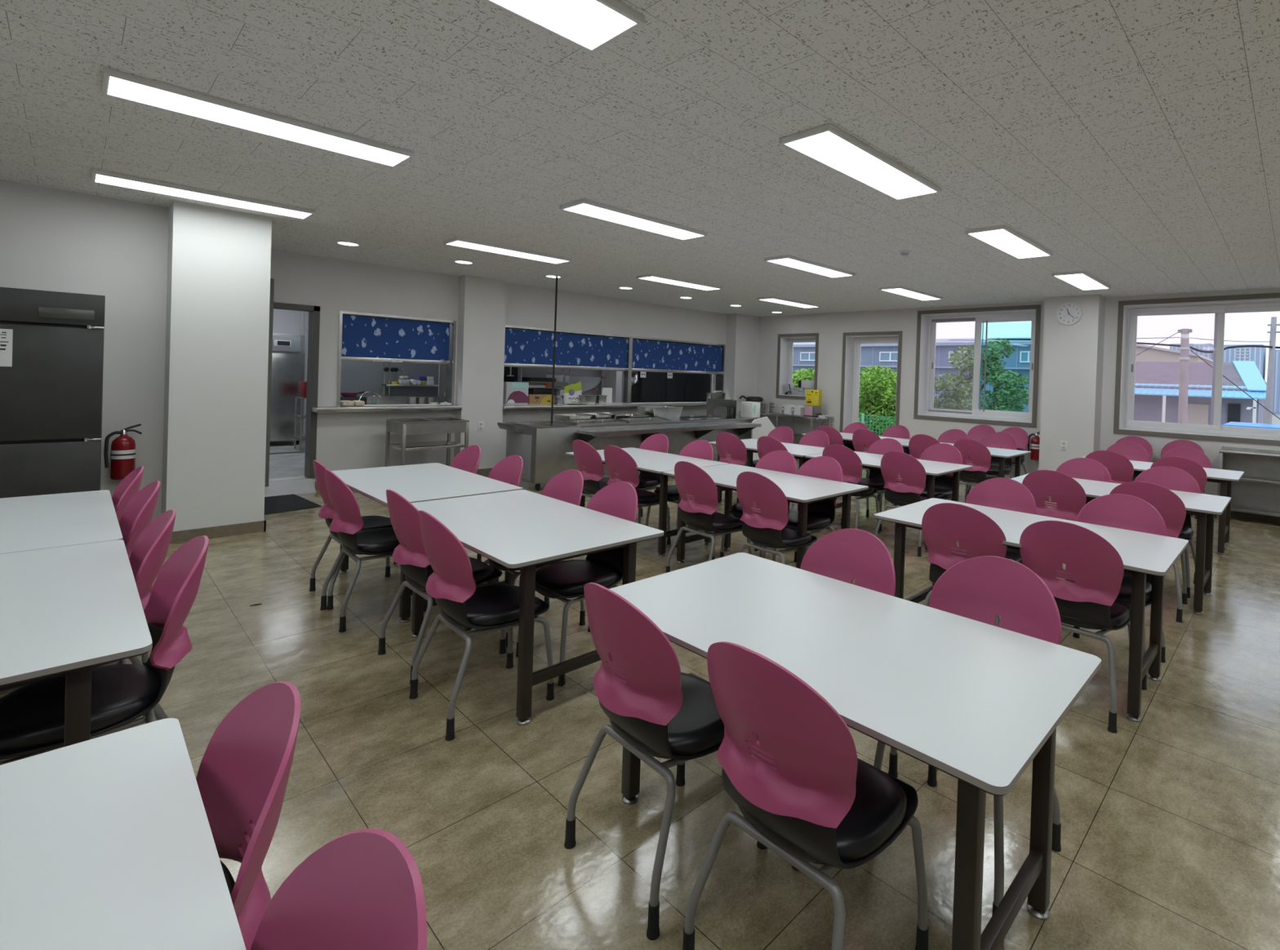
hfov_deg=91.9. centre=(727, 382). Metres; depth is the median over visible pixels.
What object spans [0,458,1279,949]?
floor
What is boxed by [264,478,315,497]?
ramp
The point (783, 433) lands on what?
dining chair
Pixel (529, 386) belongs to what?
tray
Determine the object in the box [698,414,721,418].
round lid
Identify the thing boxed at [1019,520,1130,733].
dining chair
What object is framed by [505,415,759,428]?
countertop
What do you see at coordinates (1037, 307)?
trim
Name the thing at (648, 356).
roller blind
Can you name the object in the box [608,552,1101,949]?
dining table
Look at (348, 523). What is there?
dining chair
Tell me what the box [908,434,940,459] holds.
dining chair
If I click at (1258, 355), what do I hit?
apartment tower
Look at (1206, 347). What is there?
apartment tower
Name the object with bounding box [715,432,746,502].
dining chair
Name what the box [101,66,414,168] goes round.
recessed light
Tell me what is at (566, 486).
dining chair
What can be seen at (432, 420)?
basin
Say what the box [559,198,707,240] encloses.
recessed light
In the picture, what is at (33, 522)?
dining table
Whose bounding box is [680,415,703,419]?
round lid
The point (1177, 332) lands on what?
overhead wire
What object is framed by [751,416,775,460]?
board
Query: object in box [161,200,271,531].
wall pillar
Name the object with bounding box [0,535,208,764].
dining chair
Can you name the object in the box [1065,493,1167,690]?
dining chair
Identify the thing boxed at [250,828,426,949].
dining chair
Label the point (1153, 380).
house
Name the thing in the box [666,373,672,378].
paper notice
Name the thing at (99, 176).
recessed light
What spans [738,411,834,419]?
countertop
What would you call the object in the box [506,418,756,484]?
countertop
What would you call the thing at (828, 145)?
recessed light
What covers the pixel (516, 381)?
shelf
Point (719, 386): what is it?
window
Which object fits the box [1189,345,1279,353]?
overhead wire
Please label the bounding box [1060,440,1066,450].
wall socket
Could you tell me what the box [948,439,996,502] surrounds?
dining chair
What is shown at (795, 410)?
dispenser
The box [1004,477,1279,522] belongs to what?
baseboard
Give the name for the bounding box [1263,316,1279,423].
utility pole
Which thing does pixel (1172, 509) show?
dining chair
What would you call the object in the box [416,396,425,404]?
bin
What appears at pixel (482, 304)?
wall
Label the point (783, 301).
diffuser
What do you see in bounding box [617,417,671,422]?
serving tray
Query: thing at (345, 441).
wall
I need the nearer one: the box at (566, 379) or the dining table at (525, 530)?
the dining table at (525, 530)
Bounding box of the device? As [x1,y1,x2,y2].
[782,382,794,392]
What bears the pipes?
attached to the wall at (285, 322)
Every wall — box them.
[0,179,168,522]
[268,249,726,487]
[272,308,711,436]
[340,360,439,395]
[453,275,506,469]
[517,367,601,399]
[724,313,759,415]
[755,288,1279,495]
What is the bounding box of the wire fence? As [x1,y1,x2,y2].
[857,413,895,449]
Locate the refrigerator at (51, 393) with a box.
[0,287,105,497]
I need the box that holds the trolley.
[385,417,469,466]
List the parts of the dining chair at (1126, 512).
seat, backrest, leg, leg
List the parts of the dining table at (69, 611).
under frame, leg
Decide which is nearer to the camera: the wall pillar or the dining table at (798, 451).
the wall pillar
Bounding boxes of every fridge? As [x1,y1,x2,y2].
[270,333,305,444]
[631,371,710,402]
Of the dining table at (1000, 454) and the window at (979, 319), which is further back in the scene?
the window at (979, 319)
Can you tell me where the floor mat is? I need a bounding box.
[264,493,321,515]
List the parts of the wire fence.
post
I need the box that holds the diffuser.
[760,298,815,307]
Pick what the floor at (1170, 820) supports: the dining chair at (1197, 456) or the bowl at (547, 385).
the dining chair at (1197, 456)
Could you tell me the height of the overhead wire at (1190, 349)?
1.860 m
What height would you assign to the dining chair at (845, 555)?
0.899 m
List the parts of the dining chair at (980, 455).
leg, seat frame, backrest, seat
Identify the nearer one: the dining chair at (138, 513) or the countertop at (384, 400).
the dining chair at (138, 513)
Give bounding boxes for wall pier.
[1038,294,1105,471]
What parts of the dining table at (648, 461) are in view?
leg, under frame, leg, leg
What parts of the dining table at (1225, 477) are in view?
under frame, leg, leg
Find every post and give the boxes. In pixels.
[438,364,446,404]
[1161,395,1165,422]
[1246,399,1257,422]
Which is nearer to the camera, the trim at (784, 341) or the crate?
the crate
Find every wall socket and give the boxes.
[477,421,484,431]
[829,419,833,426]
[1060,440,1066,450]
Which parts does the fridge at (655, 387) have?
door, door, door handle, door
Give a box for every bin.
[405,396,417,404]
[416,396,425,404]
[425,396,435,404]
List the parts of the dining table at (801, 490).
leg, leg, under frame, leg, leg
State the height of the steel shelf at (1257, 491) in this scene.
0.850 m
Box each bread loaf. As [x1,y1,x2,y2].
[340,400,354,406]
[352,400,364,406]
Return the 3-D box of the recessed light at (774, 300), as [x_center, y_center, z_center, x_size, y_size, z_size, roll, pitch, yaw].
[1.034,-1.327,10.218,0.322,0.030,1.306,2,1,43]
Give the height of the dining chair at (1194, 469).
0.899 m
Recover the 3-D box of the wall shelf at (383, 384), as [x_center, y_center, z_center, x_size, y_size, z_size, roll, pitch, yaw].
[-4.788,-0.013,9.327,0.220,0.625,0.830,2,1,43]
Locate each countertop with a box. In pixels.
[340,395,439,404]
[364,402,438,404]
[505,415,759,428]
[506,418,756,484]
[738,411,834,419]
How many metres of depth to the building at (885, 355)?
24.85 m
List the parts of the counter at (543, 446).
panel, tray rail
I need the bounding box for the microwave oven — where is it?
[521,377,555,382]
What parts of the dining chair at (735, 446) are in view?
backrest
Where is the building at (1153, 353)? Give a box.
[1135,343,1213,362]
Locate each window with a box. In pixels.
[336,311,456,406]
[505,324,725,403]
[787,337,815,395]
[925,311,1035,421]
[1124,302,1279,438]
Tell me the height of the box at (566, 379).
0.110 m
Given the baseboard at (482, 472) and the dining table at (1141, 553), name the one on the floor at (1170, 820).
the dining table at (1141, 553)
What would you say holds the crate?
on the kitchen cart
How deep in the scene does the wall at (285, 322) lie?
10.89 m
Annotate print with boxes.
[506,391,528,403]
[506,399,515,403]
[540,395,551,404]
[568,389,578,399]
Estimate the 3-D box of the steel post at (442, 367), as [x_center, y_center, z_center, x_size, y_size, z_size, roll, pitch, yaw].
[-4.059,-0.334,8.797,0.048,1.325,0.120,2,1,43]
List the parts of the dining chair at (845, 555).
backrest, leg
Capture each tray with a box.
[528,385,545,387]
[565,418,626,425]
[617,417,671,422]
[714,405,727,417]
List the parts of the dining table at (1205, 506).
under frame, leg, leg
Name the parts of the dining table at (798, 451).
leg, leg, under frame, leg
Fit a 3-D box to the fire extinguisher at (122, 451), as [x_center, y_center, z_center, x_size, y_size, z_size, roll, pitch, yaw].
[-4.906,0.559,4.994,0.184,0.442,0.198,2,1,-17]
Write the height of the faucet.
0.180 m
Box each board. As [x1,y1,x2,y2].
[601,387,612,403]
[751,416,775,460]
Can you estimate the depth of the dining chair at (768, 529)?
4.03 m
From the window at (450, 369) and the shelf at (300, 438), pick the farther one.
the shelf at (300, 438)
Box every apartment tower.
[1169,343,1213,359]
[1222,344,1266,379]
[1272,349,1279,413]
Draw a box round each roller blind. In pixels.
[341,314,449,364]
[504,327,627,371]
[631,338,721,374]
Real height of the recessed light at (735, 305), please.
0.010 m
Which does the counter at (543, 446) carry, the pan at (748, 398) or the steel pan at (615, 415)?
the steel pan at (615, 415)
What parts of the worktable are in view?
leg, leg, leg, power strip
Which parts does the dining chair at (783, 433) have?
seat, backrest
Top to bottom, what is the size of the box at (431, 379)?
0.060 m
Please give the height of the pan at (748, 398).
0.106 m
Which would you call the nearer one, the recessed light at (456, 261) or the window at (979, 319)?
the recessed light at (456, 261)
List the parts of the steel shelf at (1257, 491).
leg, panel, shelf, panel, shelf, shelf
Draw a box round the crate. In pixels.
[297,381,306,397]
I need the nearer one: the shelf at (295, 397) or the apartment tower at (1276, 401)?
the shelf at (295, 397)
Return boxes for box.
[416,376,426,380]
[420,380,426,384]
[426,376,433,381]
[426,380,434,384]
[528,382,542,385]
[528,394,554,404]
[546,374,563,382]
[555,389,564,395]
[563,375,568,382]
[791,387,804,395]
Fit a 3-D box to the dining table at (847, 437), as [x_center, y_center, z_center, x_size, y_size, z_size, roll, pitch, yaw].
[1.837,1.135,8.599,1.417,0.733,0.825,2,1,43]
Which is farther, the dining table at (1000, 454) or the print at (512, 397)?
the print at (512, 397)
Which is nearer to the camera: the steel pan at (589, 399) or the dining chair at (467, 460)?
the dining chair at (467, 460)
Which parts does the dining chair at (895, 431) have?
backrest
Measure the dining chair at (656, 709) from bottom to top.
0.899 m
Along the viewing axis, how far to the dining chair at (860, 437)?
7.95 m
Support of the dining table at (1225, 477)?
on the floor at (1170, 820)
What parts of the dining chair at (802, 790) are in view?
leg, seat frame, backrest, seat, leg, leg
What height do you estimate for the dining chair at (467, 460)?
0.899 m
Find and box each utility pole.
[1177,328,1192,423]
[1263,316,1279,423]
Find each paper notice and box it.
[0,328,13,366]
[640,371,645,377]
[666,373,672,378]
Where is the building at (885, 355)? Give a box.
[792,337,1031,421]
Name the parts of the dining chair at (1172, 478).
backrest, seat, leg, leg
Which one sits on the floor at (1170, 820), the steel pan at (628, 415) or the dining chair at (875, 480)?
the dining chair at (875, 480)
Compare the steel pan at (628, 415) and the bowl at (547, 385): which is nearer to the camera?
the steel pan at (628, 415)
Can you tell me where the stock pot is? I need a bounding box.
[760,402,774,413]
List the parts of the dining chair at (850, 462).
backrest, seat frame, leg, seat, leg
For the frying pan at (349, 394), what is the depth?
8.37 m
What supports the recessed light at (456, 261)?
in the ceiling
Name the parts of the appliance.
oval panel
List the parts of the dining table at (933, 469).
under frame, leg, leg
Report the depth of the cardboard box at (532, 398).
9.60 m
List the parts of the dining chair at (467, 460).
backrest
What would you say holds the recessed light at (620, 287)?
in the ceiling
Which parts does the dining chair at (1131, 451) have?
backrest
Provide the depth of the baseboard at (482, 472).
8.69 m
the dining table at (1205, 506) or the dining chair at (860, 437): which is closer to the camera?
the dining table at (1205, 506)
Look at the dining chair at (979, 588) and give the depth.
2.16 m
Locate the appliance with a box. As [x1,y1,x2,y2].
[740,401,760,417]
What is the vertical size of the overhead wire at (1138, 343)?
0.236 m
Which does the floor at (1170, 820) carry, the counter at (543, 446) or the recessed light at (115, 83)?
the counter at (543, 446)
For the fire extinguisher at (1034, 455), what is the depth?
9.02 m
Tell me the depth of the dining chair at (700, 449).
5.87 m
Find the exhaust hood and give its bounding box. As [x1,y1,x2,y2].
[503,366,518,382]
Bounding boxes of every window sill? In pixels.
[311,404,462,412]
[502,403,706,409]
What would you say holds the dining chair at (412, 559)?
on the floor at (1170, 820)
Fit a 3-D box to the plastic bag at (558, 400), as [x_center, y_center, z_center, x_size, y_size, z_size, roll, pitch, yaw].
[-2.735,0.263,9.882,0.140,0.175,0.170,2,1,43]
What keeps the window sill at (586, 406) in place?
attached to the wall at (285, 322)
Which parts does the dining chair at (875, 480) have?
seat, leg, backrest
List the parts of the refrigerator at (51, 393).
door, door, header panel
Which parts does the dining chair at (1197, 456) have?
backrest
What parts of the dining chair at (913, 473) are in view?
leg, seat frame, backrest, seat, leg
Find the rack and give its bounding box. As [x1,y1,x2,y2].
[515,367,574,399]
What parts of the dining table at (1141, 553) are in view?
leg, under frame, leg, leg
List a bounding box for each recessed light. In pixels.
[90,168,315,219]
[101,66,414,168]
[336,240,359,246]
[443,237,572,264]
[453,260,473,264]
[481,0,644,53]
[545,275,561,278]
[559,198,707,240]
[618,286,633,289]
[635,274,722,290]
[679,296,692,298]
[729,304,742,306]
[757,296,820,308]
[764,254,854,278]
[778,123,941,200]
[879,285,942,300]
[964,224,1053,259]
[1052,271,1111,290]
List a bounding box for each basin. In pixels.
[398,419,424,422]
[431,418,454,421]
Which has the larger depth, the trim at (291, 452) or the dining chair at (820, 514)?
the trim at (291, 452)
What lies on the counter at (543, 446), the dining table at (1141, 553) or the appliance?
the appliance
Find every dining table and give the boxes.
[0,489,122,554]
[0,539,152,746]
[0,718,246,949]
[331,462,522,622]
[410,489,663,725]
[565,447,728,556]
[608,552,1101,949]
[662,463,868,568]
[709,439,825,508]
[801,432,910,496]
[804,451,973,552]
[874,497,1188,722]
[900,441,1031,509]
[1010,473,1231,614]
[1080,456,1244,555]
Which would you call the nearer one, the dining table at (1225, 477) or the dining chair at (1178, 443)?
the dining table at (1225, 477)
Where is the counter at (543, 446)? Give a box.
[497,398,761,490]
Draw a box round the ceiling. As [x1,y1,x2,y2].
[0,0,1279,316]
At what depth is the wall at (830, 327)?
10.64 m
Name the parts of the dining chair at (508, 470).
backrest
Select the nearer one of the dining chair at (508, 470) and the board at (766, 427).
the dining chair at (508, 470)
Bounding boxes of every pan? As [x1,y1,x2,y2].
[340,391,368,397]
[552,413,592,423]
[578,395,597,404]
[578,413,612,419]
[595,395,606,404]
[597,412,626,419]
[624,413,648,417]
[739,395,763,401]
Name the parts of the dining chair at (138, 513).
backrest, leg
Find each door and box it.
[264,278,274,487]
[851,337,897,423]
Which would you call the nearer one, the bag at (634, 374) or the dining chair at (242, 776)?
the dining chair at (242, 776)
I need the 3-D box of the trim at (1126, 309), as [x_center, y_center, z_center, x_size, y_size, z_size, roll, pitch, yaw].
[6.267,-0.173,7.846,2.055,1.707,0.284,2,1,43]
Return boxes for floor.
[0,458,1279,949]
[268,440,305,479]
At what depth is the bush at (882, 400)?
14.25 m
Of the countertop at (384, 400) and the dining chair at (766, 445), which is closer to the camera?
the dining chair at (766, 445)
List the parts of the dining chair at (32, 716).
seat frame, seat, leg, backrest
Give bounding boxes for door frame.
[273,302,319,478]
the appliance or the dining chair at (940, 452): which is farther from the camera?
the appliance
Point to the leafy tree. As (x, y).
(997, 379)
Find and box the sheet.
[567,376,600,391]
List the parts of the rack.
post, post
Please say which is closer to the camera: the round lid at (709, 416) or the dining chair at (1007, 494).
the dining chair at (1007, 494)
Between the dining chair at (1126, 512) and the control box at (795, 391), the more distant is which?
the control box at (795, 391)
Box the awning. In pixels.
[1220,422,1279,429]
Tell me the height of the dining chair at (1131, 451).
0.899 m
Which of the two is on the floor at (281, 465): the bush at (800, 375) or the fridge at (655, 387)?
the fridge at (655, 387)
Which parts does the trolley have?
leg, leg, leg, leg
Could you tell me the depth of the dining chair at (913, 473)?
5.50 m
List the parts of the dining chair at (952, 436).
backrest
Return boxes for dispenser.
[781,404,794,414]
[791,405,804,415]
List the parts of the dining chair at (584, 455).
seat frame, backrest, seat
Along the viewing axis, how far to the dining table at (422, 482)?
4.12 m
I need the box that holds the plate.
[568,401,587,404]
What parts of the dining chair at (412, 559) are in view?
leg, backrest, leg, seat frame, seat, leg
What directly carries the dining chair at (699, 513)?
on the floor at (1170, 820)
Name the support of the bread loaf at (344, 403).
on the window sill at (371, 408)
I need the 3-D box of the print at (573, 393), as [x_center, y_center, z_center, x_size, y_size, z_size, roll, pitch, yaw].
[-2.536,0.203,10.111,0.010,0.173,0.190,2,1,43]
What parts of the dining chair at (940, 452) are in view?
seat, backrest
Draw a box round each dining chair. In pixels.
[0,509,176,720]
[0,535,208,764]
[111,466,144,523]
[119,480,159,664]
[195,681,300,949]
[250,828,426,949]
[309,460,392,610]
[320,468,426,632]
[377,489,506,684]
[393,444,481,564]
[408,510,554,741]
[484,469,585,647]
[488,454,523,587]
[515,481,637,685]
[564,582,767,940]
[572,440,635,522]
[604,444,671,545]
[617,433,670,520]
[645,440,713,546]
[666,461,751,573]
[682,641,928,949]
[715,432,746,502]
[720,450,796,562]
[736,471,817,564]
[751,426,793,467]
[756,435,787,458]
[762,456,842,562]
[796,430,829,471]
[800,528,897,777]
[816,425,843,445]
[822,444,879,533]
[842,422,868,472]
[852,429,880,501]
[857,438,903,531]
[866,425,910,478]
[873,555,1061,915]
[875,451,927,556]
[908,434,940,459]
[920,443,962,500]
[921,502,1007,626]
[937,429,968,500]
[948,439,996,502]
[951,477,1036,564]
[967,424,996,476]
[968,431,1017,492]
[986,426,1028,477]
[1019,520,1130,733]
[1022,470,1086,521]
[1052,457,1111,507]
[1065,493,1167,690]
[1085,450,1133,484]
[1106,441,1148,481]
[1109,481,1187,622]
[1115,435,1152,462]
[1134,466,1200,598]
[1150,456,1207,493]
[1160,440,1204,518]
[1162,447,1211,493]
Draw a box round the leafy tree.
[933,337,1029,412]
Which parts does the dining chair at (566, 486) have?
leg, seat, seat frame, backrest, leg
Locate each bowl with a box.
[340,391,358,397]
[542,383,551,387]
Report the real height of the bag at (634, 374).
0.310 m
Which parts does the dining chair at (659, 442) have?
seat, seat frame, backrest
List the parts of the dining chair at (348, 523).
leg, backrest, leg, seat frame, seat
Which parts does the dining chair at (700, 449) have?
leg, seat, leg, backrest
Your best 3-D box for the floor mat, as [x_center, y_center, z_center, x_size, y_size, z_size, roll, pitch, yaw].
[-4.913,1.294,6.356,1.011,0.009,1.036,2,1,43]
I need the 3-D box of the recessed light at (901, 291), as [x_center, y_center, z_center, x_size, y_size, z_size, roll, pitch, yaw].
[2.627,-1.260,8.731,0.322,0.030,1.306,2,1,43]
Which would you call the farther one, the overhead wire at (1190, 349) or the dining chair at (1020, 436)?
the overhead wire at (1190, 349)
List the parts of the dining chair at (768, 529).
backrest, leg, seat frame, seat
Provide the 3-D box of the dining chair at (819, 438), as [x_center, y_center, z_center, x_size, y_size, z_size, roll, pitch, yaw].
[0.921,1.033,7.323,0.466,0.899,0.531,2,1,45]
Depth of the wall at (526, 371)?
11.93 m
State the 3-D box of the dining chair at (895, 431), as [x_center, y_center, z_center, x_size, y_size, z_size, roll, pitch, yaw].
[2.292,1.065,8.707,0.466,0.899,0.531,2,1,45]
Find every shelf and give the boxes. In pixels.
[293,414,306,417]
[293,436,305,440]
[294,396,306,399]
[381,362,439,395]
[386,440,465,450]
[515,381,574,382]
[528,386,564,388]
[1216,446,1279,519]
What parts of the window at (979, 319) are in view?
sash, sash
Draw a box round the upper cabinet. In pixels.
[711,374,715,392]
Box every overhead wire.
[947,337,1271,342]
[987,338,1180,346]
[1136,332,1177,355]
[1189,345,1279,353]
[1190,349,1279,419]
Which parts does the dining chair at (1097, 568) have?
backrest, seat frame, seat, leg, leg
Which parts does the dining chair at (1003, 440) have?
seat, seat frame, backrest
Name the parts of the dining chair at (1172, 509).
backrest, leg, leg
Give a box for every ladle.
[383,367,389,373]
[390,367,395,380]
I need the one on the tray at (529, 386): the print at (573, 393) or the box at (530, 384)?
the box at (530, 384)
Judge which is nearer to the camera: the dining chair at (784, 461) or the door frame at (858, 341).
the dining chair at (784, 461)
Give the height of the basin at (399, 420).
0.130 m
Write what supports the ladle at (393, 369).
hanging from the wall shelf at (383, 384)
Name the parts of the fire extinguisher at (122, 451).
lever, handle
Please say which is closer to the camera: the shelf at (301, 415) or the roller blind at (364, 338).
the roller blind at (364, 338)
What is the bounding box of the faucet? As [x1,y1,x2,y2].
[359,391,381,400]
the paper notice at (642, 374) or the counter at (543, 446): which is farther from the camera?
the paper notice at (642, 374)
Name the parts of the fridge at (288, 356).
display frame, control panel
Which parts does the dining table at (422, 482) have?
leg, leg, leg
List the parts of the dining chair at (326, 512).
leg, backrest, seat frame, leg, seat, leg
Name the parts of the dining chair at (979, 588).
leg, backrest, leg, leg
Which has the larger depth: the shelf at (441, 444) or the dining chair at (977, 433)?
the dining chair at (977, 433)
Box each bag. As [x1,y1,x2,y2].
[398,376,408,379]
[554,393,564,404]
[563,381,582,404]
[631,371,638,386]
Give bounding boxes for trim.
[269,451,305,454]
[775,333,818,399]
[778,336,815,396]
[839,331,902,432]
[913,304,1040,427]
[1113,293,1279,445]
[1119,297,1279,440]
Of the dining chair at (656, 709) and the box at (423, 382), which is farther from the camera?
the box at (423, 382)
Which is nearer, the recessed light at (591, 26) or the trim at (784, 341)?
the recessed light at (591, 26)
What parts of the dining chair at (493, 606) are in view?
leg, backrest, leg, seat frame, seat, leg, leg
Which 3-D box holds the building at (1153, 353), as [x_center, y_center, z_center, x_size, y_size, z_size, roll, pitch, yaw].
[21.901,0.403,32.901,6.350,4.280,10.400,2,1,43]
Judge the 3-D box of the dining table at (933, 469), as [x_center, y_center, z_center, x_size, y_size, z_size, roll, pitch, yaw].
[1.572,1.148,6.126,1.417,0.733,0.825,2,1,43]
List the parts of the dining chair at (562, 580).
leg, seat, seat frame, backrest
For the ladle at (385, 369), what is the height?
0.097 m
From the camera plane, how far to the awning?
11.54 m
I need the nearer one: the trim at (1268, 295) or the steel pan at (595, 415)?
the trim at (1268, 295)
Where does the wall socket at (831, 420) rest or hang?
attached to the wall at (830, 327)
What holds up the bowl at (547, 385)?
on the rack
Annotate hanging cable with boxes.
[551,274,559,424]
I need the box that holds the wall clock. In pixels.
[1056,302,1082,325]
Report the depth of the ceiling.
3.23 m
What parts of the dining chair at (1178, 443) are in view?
backrest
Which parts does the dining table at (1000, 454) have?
leg, under frame, leg, leg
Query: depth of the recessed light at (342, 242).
6.48 m
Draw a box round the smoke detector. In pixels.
[898,249,911,256]
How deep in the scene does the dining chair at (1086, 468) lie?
5.45 m
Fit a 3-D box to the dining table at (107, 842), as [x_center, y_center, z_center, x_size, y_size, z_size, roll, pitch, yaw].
[-0.989,1.114,0.570,1.417,0.733,0.825,2,1,43]
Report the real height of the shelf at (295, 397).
0.020 m
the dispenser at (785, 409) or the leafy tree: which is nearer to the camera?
the dispenser at (785, 409)
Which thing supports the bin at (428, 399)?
on the countertop at (384, 400)
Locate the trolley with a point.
(411, 426)
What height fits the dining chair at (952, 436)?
0.899 m
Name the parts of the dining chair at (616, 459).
backrest, leg, seat, seat frame, leg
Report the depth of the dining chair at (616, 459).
5.26 m
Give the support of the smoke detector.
attached to the ceiling
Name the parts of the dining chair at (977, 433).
backrest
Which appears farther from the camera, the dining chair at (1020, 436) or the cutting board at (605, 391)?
the cutting board at (605, 391)
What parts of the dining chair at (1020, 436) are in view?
backrest, seat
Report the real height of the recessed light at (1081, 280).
0.030 m
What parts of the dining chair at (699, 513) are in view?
leg, backrest, seat frame, leg, seat, leg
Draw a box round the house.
[1133,360,1266,425]
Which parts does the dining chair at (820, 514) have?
leg, seat, backrest, seat frame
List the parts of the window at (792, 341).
sash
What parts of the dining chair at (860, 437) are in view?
backrest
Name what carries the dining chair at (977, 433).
on the floor at (1170, 820)
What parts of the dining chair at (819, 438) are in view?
backrest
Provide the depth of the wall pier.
8.54 m
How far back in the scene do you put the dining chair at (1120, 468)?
6.17 m
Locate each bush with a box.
[791,368,814,387]
[857,364,935,449]
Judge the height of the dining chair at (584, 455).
0.899 m
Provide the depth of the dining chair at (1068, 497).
4.57 m
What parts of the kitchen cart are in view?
post, post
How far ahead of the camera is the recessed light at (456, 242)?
6.51 m
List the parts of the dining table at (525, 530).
leg, leg, leg, under frame, leg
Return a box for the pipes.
[300,311,307,420]
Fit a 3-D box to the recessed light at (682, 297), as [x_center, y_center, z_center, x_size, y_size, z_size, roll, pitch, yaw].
[-0.688,-1.392,10.080,0.216,0.010,0.216,2,1,43]
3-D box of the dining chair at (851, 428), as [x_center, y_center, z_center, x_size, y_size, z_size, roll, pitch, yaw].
[1.776,1.046,8.998,0.466,0.899,0.531,2,1,43]
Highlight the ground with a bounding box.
[1271,413,1279,424]
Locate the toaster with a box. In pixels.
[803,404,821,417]
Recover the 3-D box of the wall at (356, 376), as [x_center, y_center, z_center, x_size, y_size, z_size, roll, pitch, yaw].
[-5.145,-0.079,9.176,0.080,2.414,1.560,2,1,43]
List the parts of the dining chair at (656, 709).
leg, backrest, seat frame, leg, seat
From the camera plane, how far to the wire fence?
13.36 m
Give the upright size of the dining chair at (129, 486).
0.899 m
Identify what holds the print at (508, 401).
attached to the carton at (514, 393)
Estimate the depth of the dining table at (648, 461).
5.40 m
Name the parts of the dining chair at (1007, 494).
seat, backrest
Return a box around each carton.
[502,382,528,404]
[805,389,822,405]
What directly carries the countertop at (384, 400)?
on the floor at (281, 465)
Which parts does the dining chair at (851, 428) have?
backrest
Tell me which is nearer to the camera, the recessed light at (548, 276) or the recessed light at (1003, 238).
the recessed light at (1003, 238)
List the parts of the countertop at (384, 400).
gas burner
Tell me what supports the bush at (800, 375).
on the ground
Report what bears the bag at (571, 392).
on the window sill at (586, 406)
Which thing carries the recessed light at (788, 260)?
in the ceiling
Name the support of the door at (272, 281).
in the wall at (345, 441)
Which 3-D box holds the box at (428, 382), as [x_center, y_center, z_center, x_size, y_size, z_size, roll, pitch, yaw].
[-4.634,0.004,9.499,0.130,0.062,0.109,2,1,43]
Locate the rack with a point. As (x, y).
(569, 382)
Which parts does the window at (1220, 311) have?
sash, sash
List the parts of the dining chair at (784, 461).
leg, seat, leg, backrest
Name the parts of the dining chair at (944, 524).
leg, backrest, leg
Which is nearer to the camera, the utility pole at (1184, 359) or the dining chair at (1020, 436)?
the dining chair at (1020, 436)
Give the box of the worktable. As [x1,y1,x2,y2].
[738,411,834,438]
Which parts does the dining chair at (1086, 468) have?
backrest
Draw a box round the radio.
[798,377,813,388]
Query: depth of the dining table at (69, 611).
1.83 m
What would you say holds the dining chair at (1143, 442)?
on the floor at (1170, 820)
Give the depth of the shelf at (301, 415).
9.67 m
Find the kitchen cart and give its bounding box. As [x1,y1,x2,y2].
[293,396,306,450]
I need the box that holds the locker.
[604,370,623,403]
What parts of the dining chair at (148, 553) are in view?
seat frame, leg, backrest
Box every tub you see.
[397,379,409,384]
[635,405,682,419]
[706,392,725,400]
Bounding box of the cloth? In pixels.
[436,401,453,405]
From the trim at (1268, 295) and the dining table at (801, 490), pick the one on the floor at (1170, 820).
the dining table at (801, 490)
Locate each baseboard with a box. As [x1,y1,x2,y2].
[169,519,266,544]
[315,467,493,488]
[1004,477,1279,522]
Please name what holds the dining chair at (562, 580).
on the floor at (1170, 820)
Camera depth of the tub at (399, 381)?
9.18 m
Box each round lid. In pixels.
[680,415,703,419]
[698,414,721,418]
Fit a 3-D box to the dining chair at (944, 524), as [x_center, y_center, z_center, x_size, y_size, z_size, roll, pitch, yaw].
[1.339,1.083,3.377,0.466,0.899,0.531,2,1,41]
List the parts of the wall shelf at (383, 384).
post, post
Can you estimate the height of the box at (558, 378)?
0.120 m
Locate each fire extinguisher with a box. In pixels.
[103,423,142,479]
[1027,431,1039,460]
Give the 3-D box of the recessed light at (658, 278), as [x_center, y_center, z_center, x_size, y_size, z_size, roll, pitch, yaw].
[-0.640,-1.366,8.423,0.322,0.030,1.306,2,1,43]
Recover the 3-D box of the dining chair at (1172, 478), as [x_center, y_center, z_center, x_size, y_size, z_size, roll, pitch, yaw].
[3.432,1.138,4.853,0.466,0.899,0.531,2,1,43]
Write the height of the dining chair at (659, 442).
0.899 m
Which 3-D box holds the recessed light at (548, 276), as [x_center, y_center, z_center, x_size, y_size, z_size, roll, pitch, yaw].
[-2.358,-1.431,8.289,0.216,0.010,0.216,2,1,43]

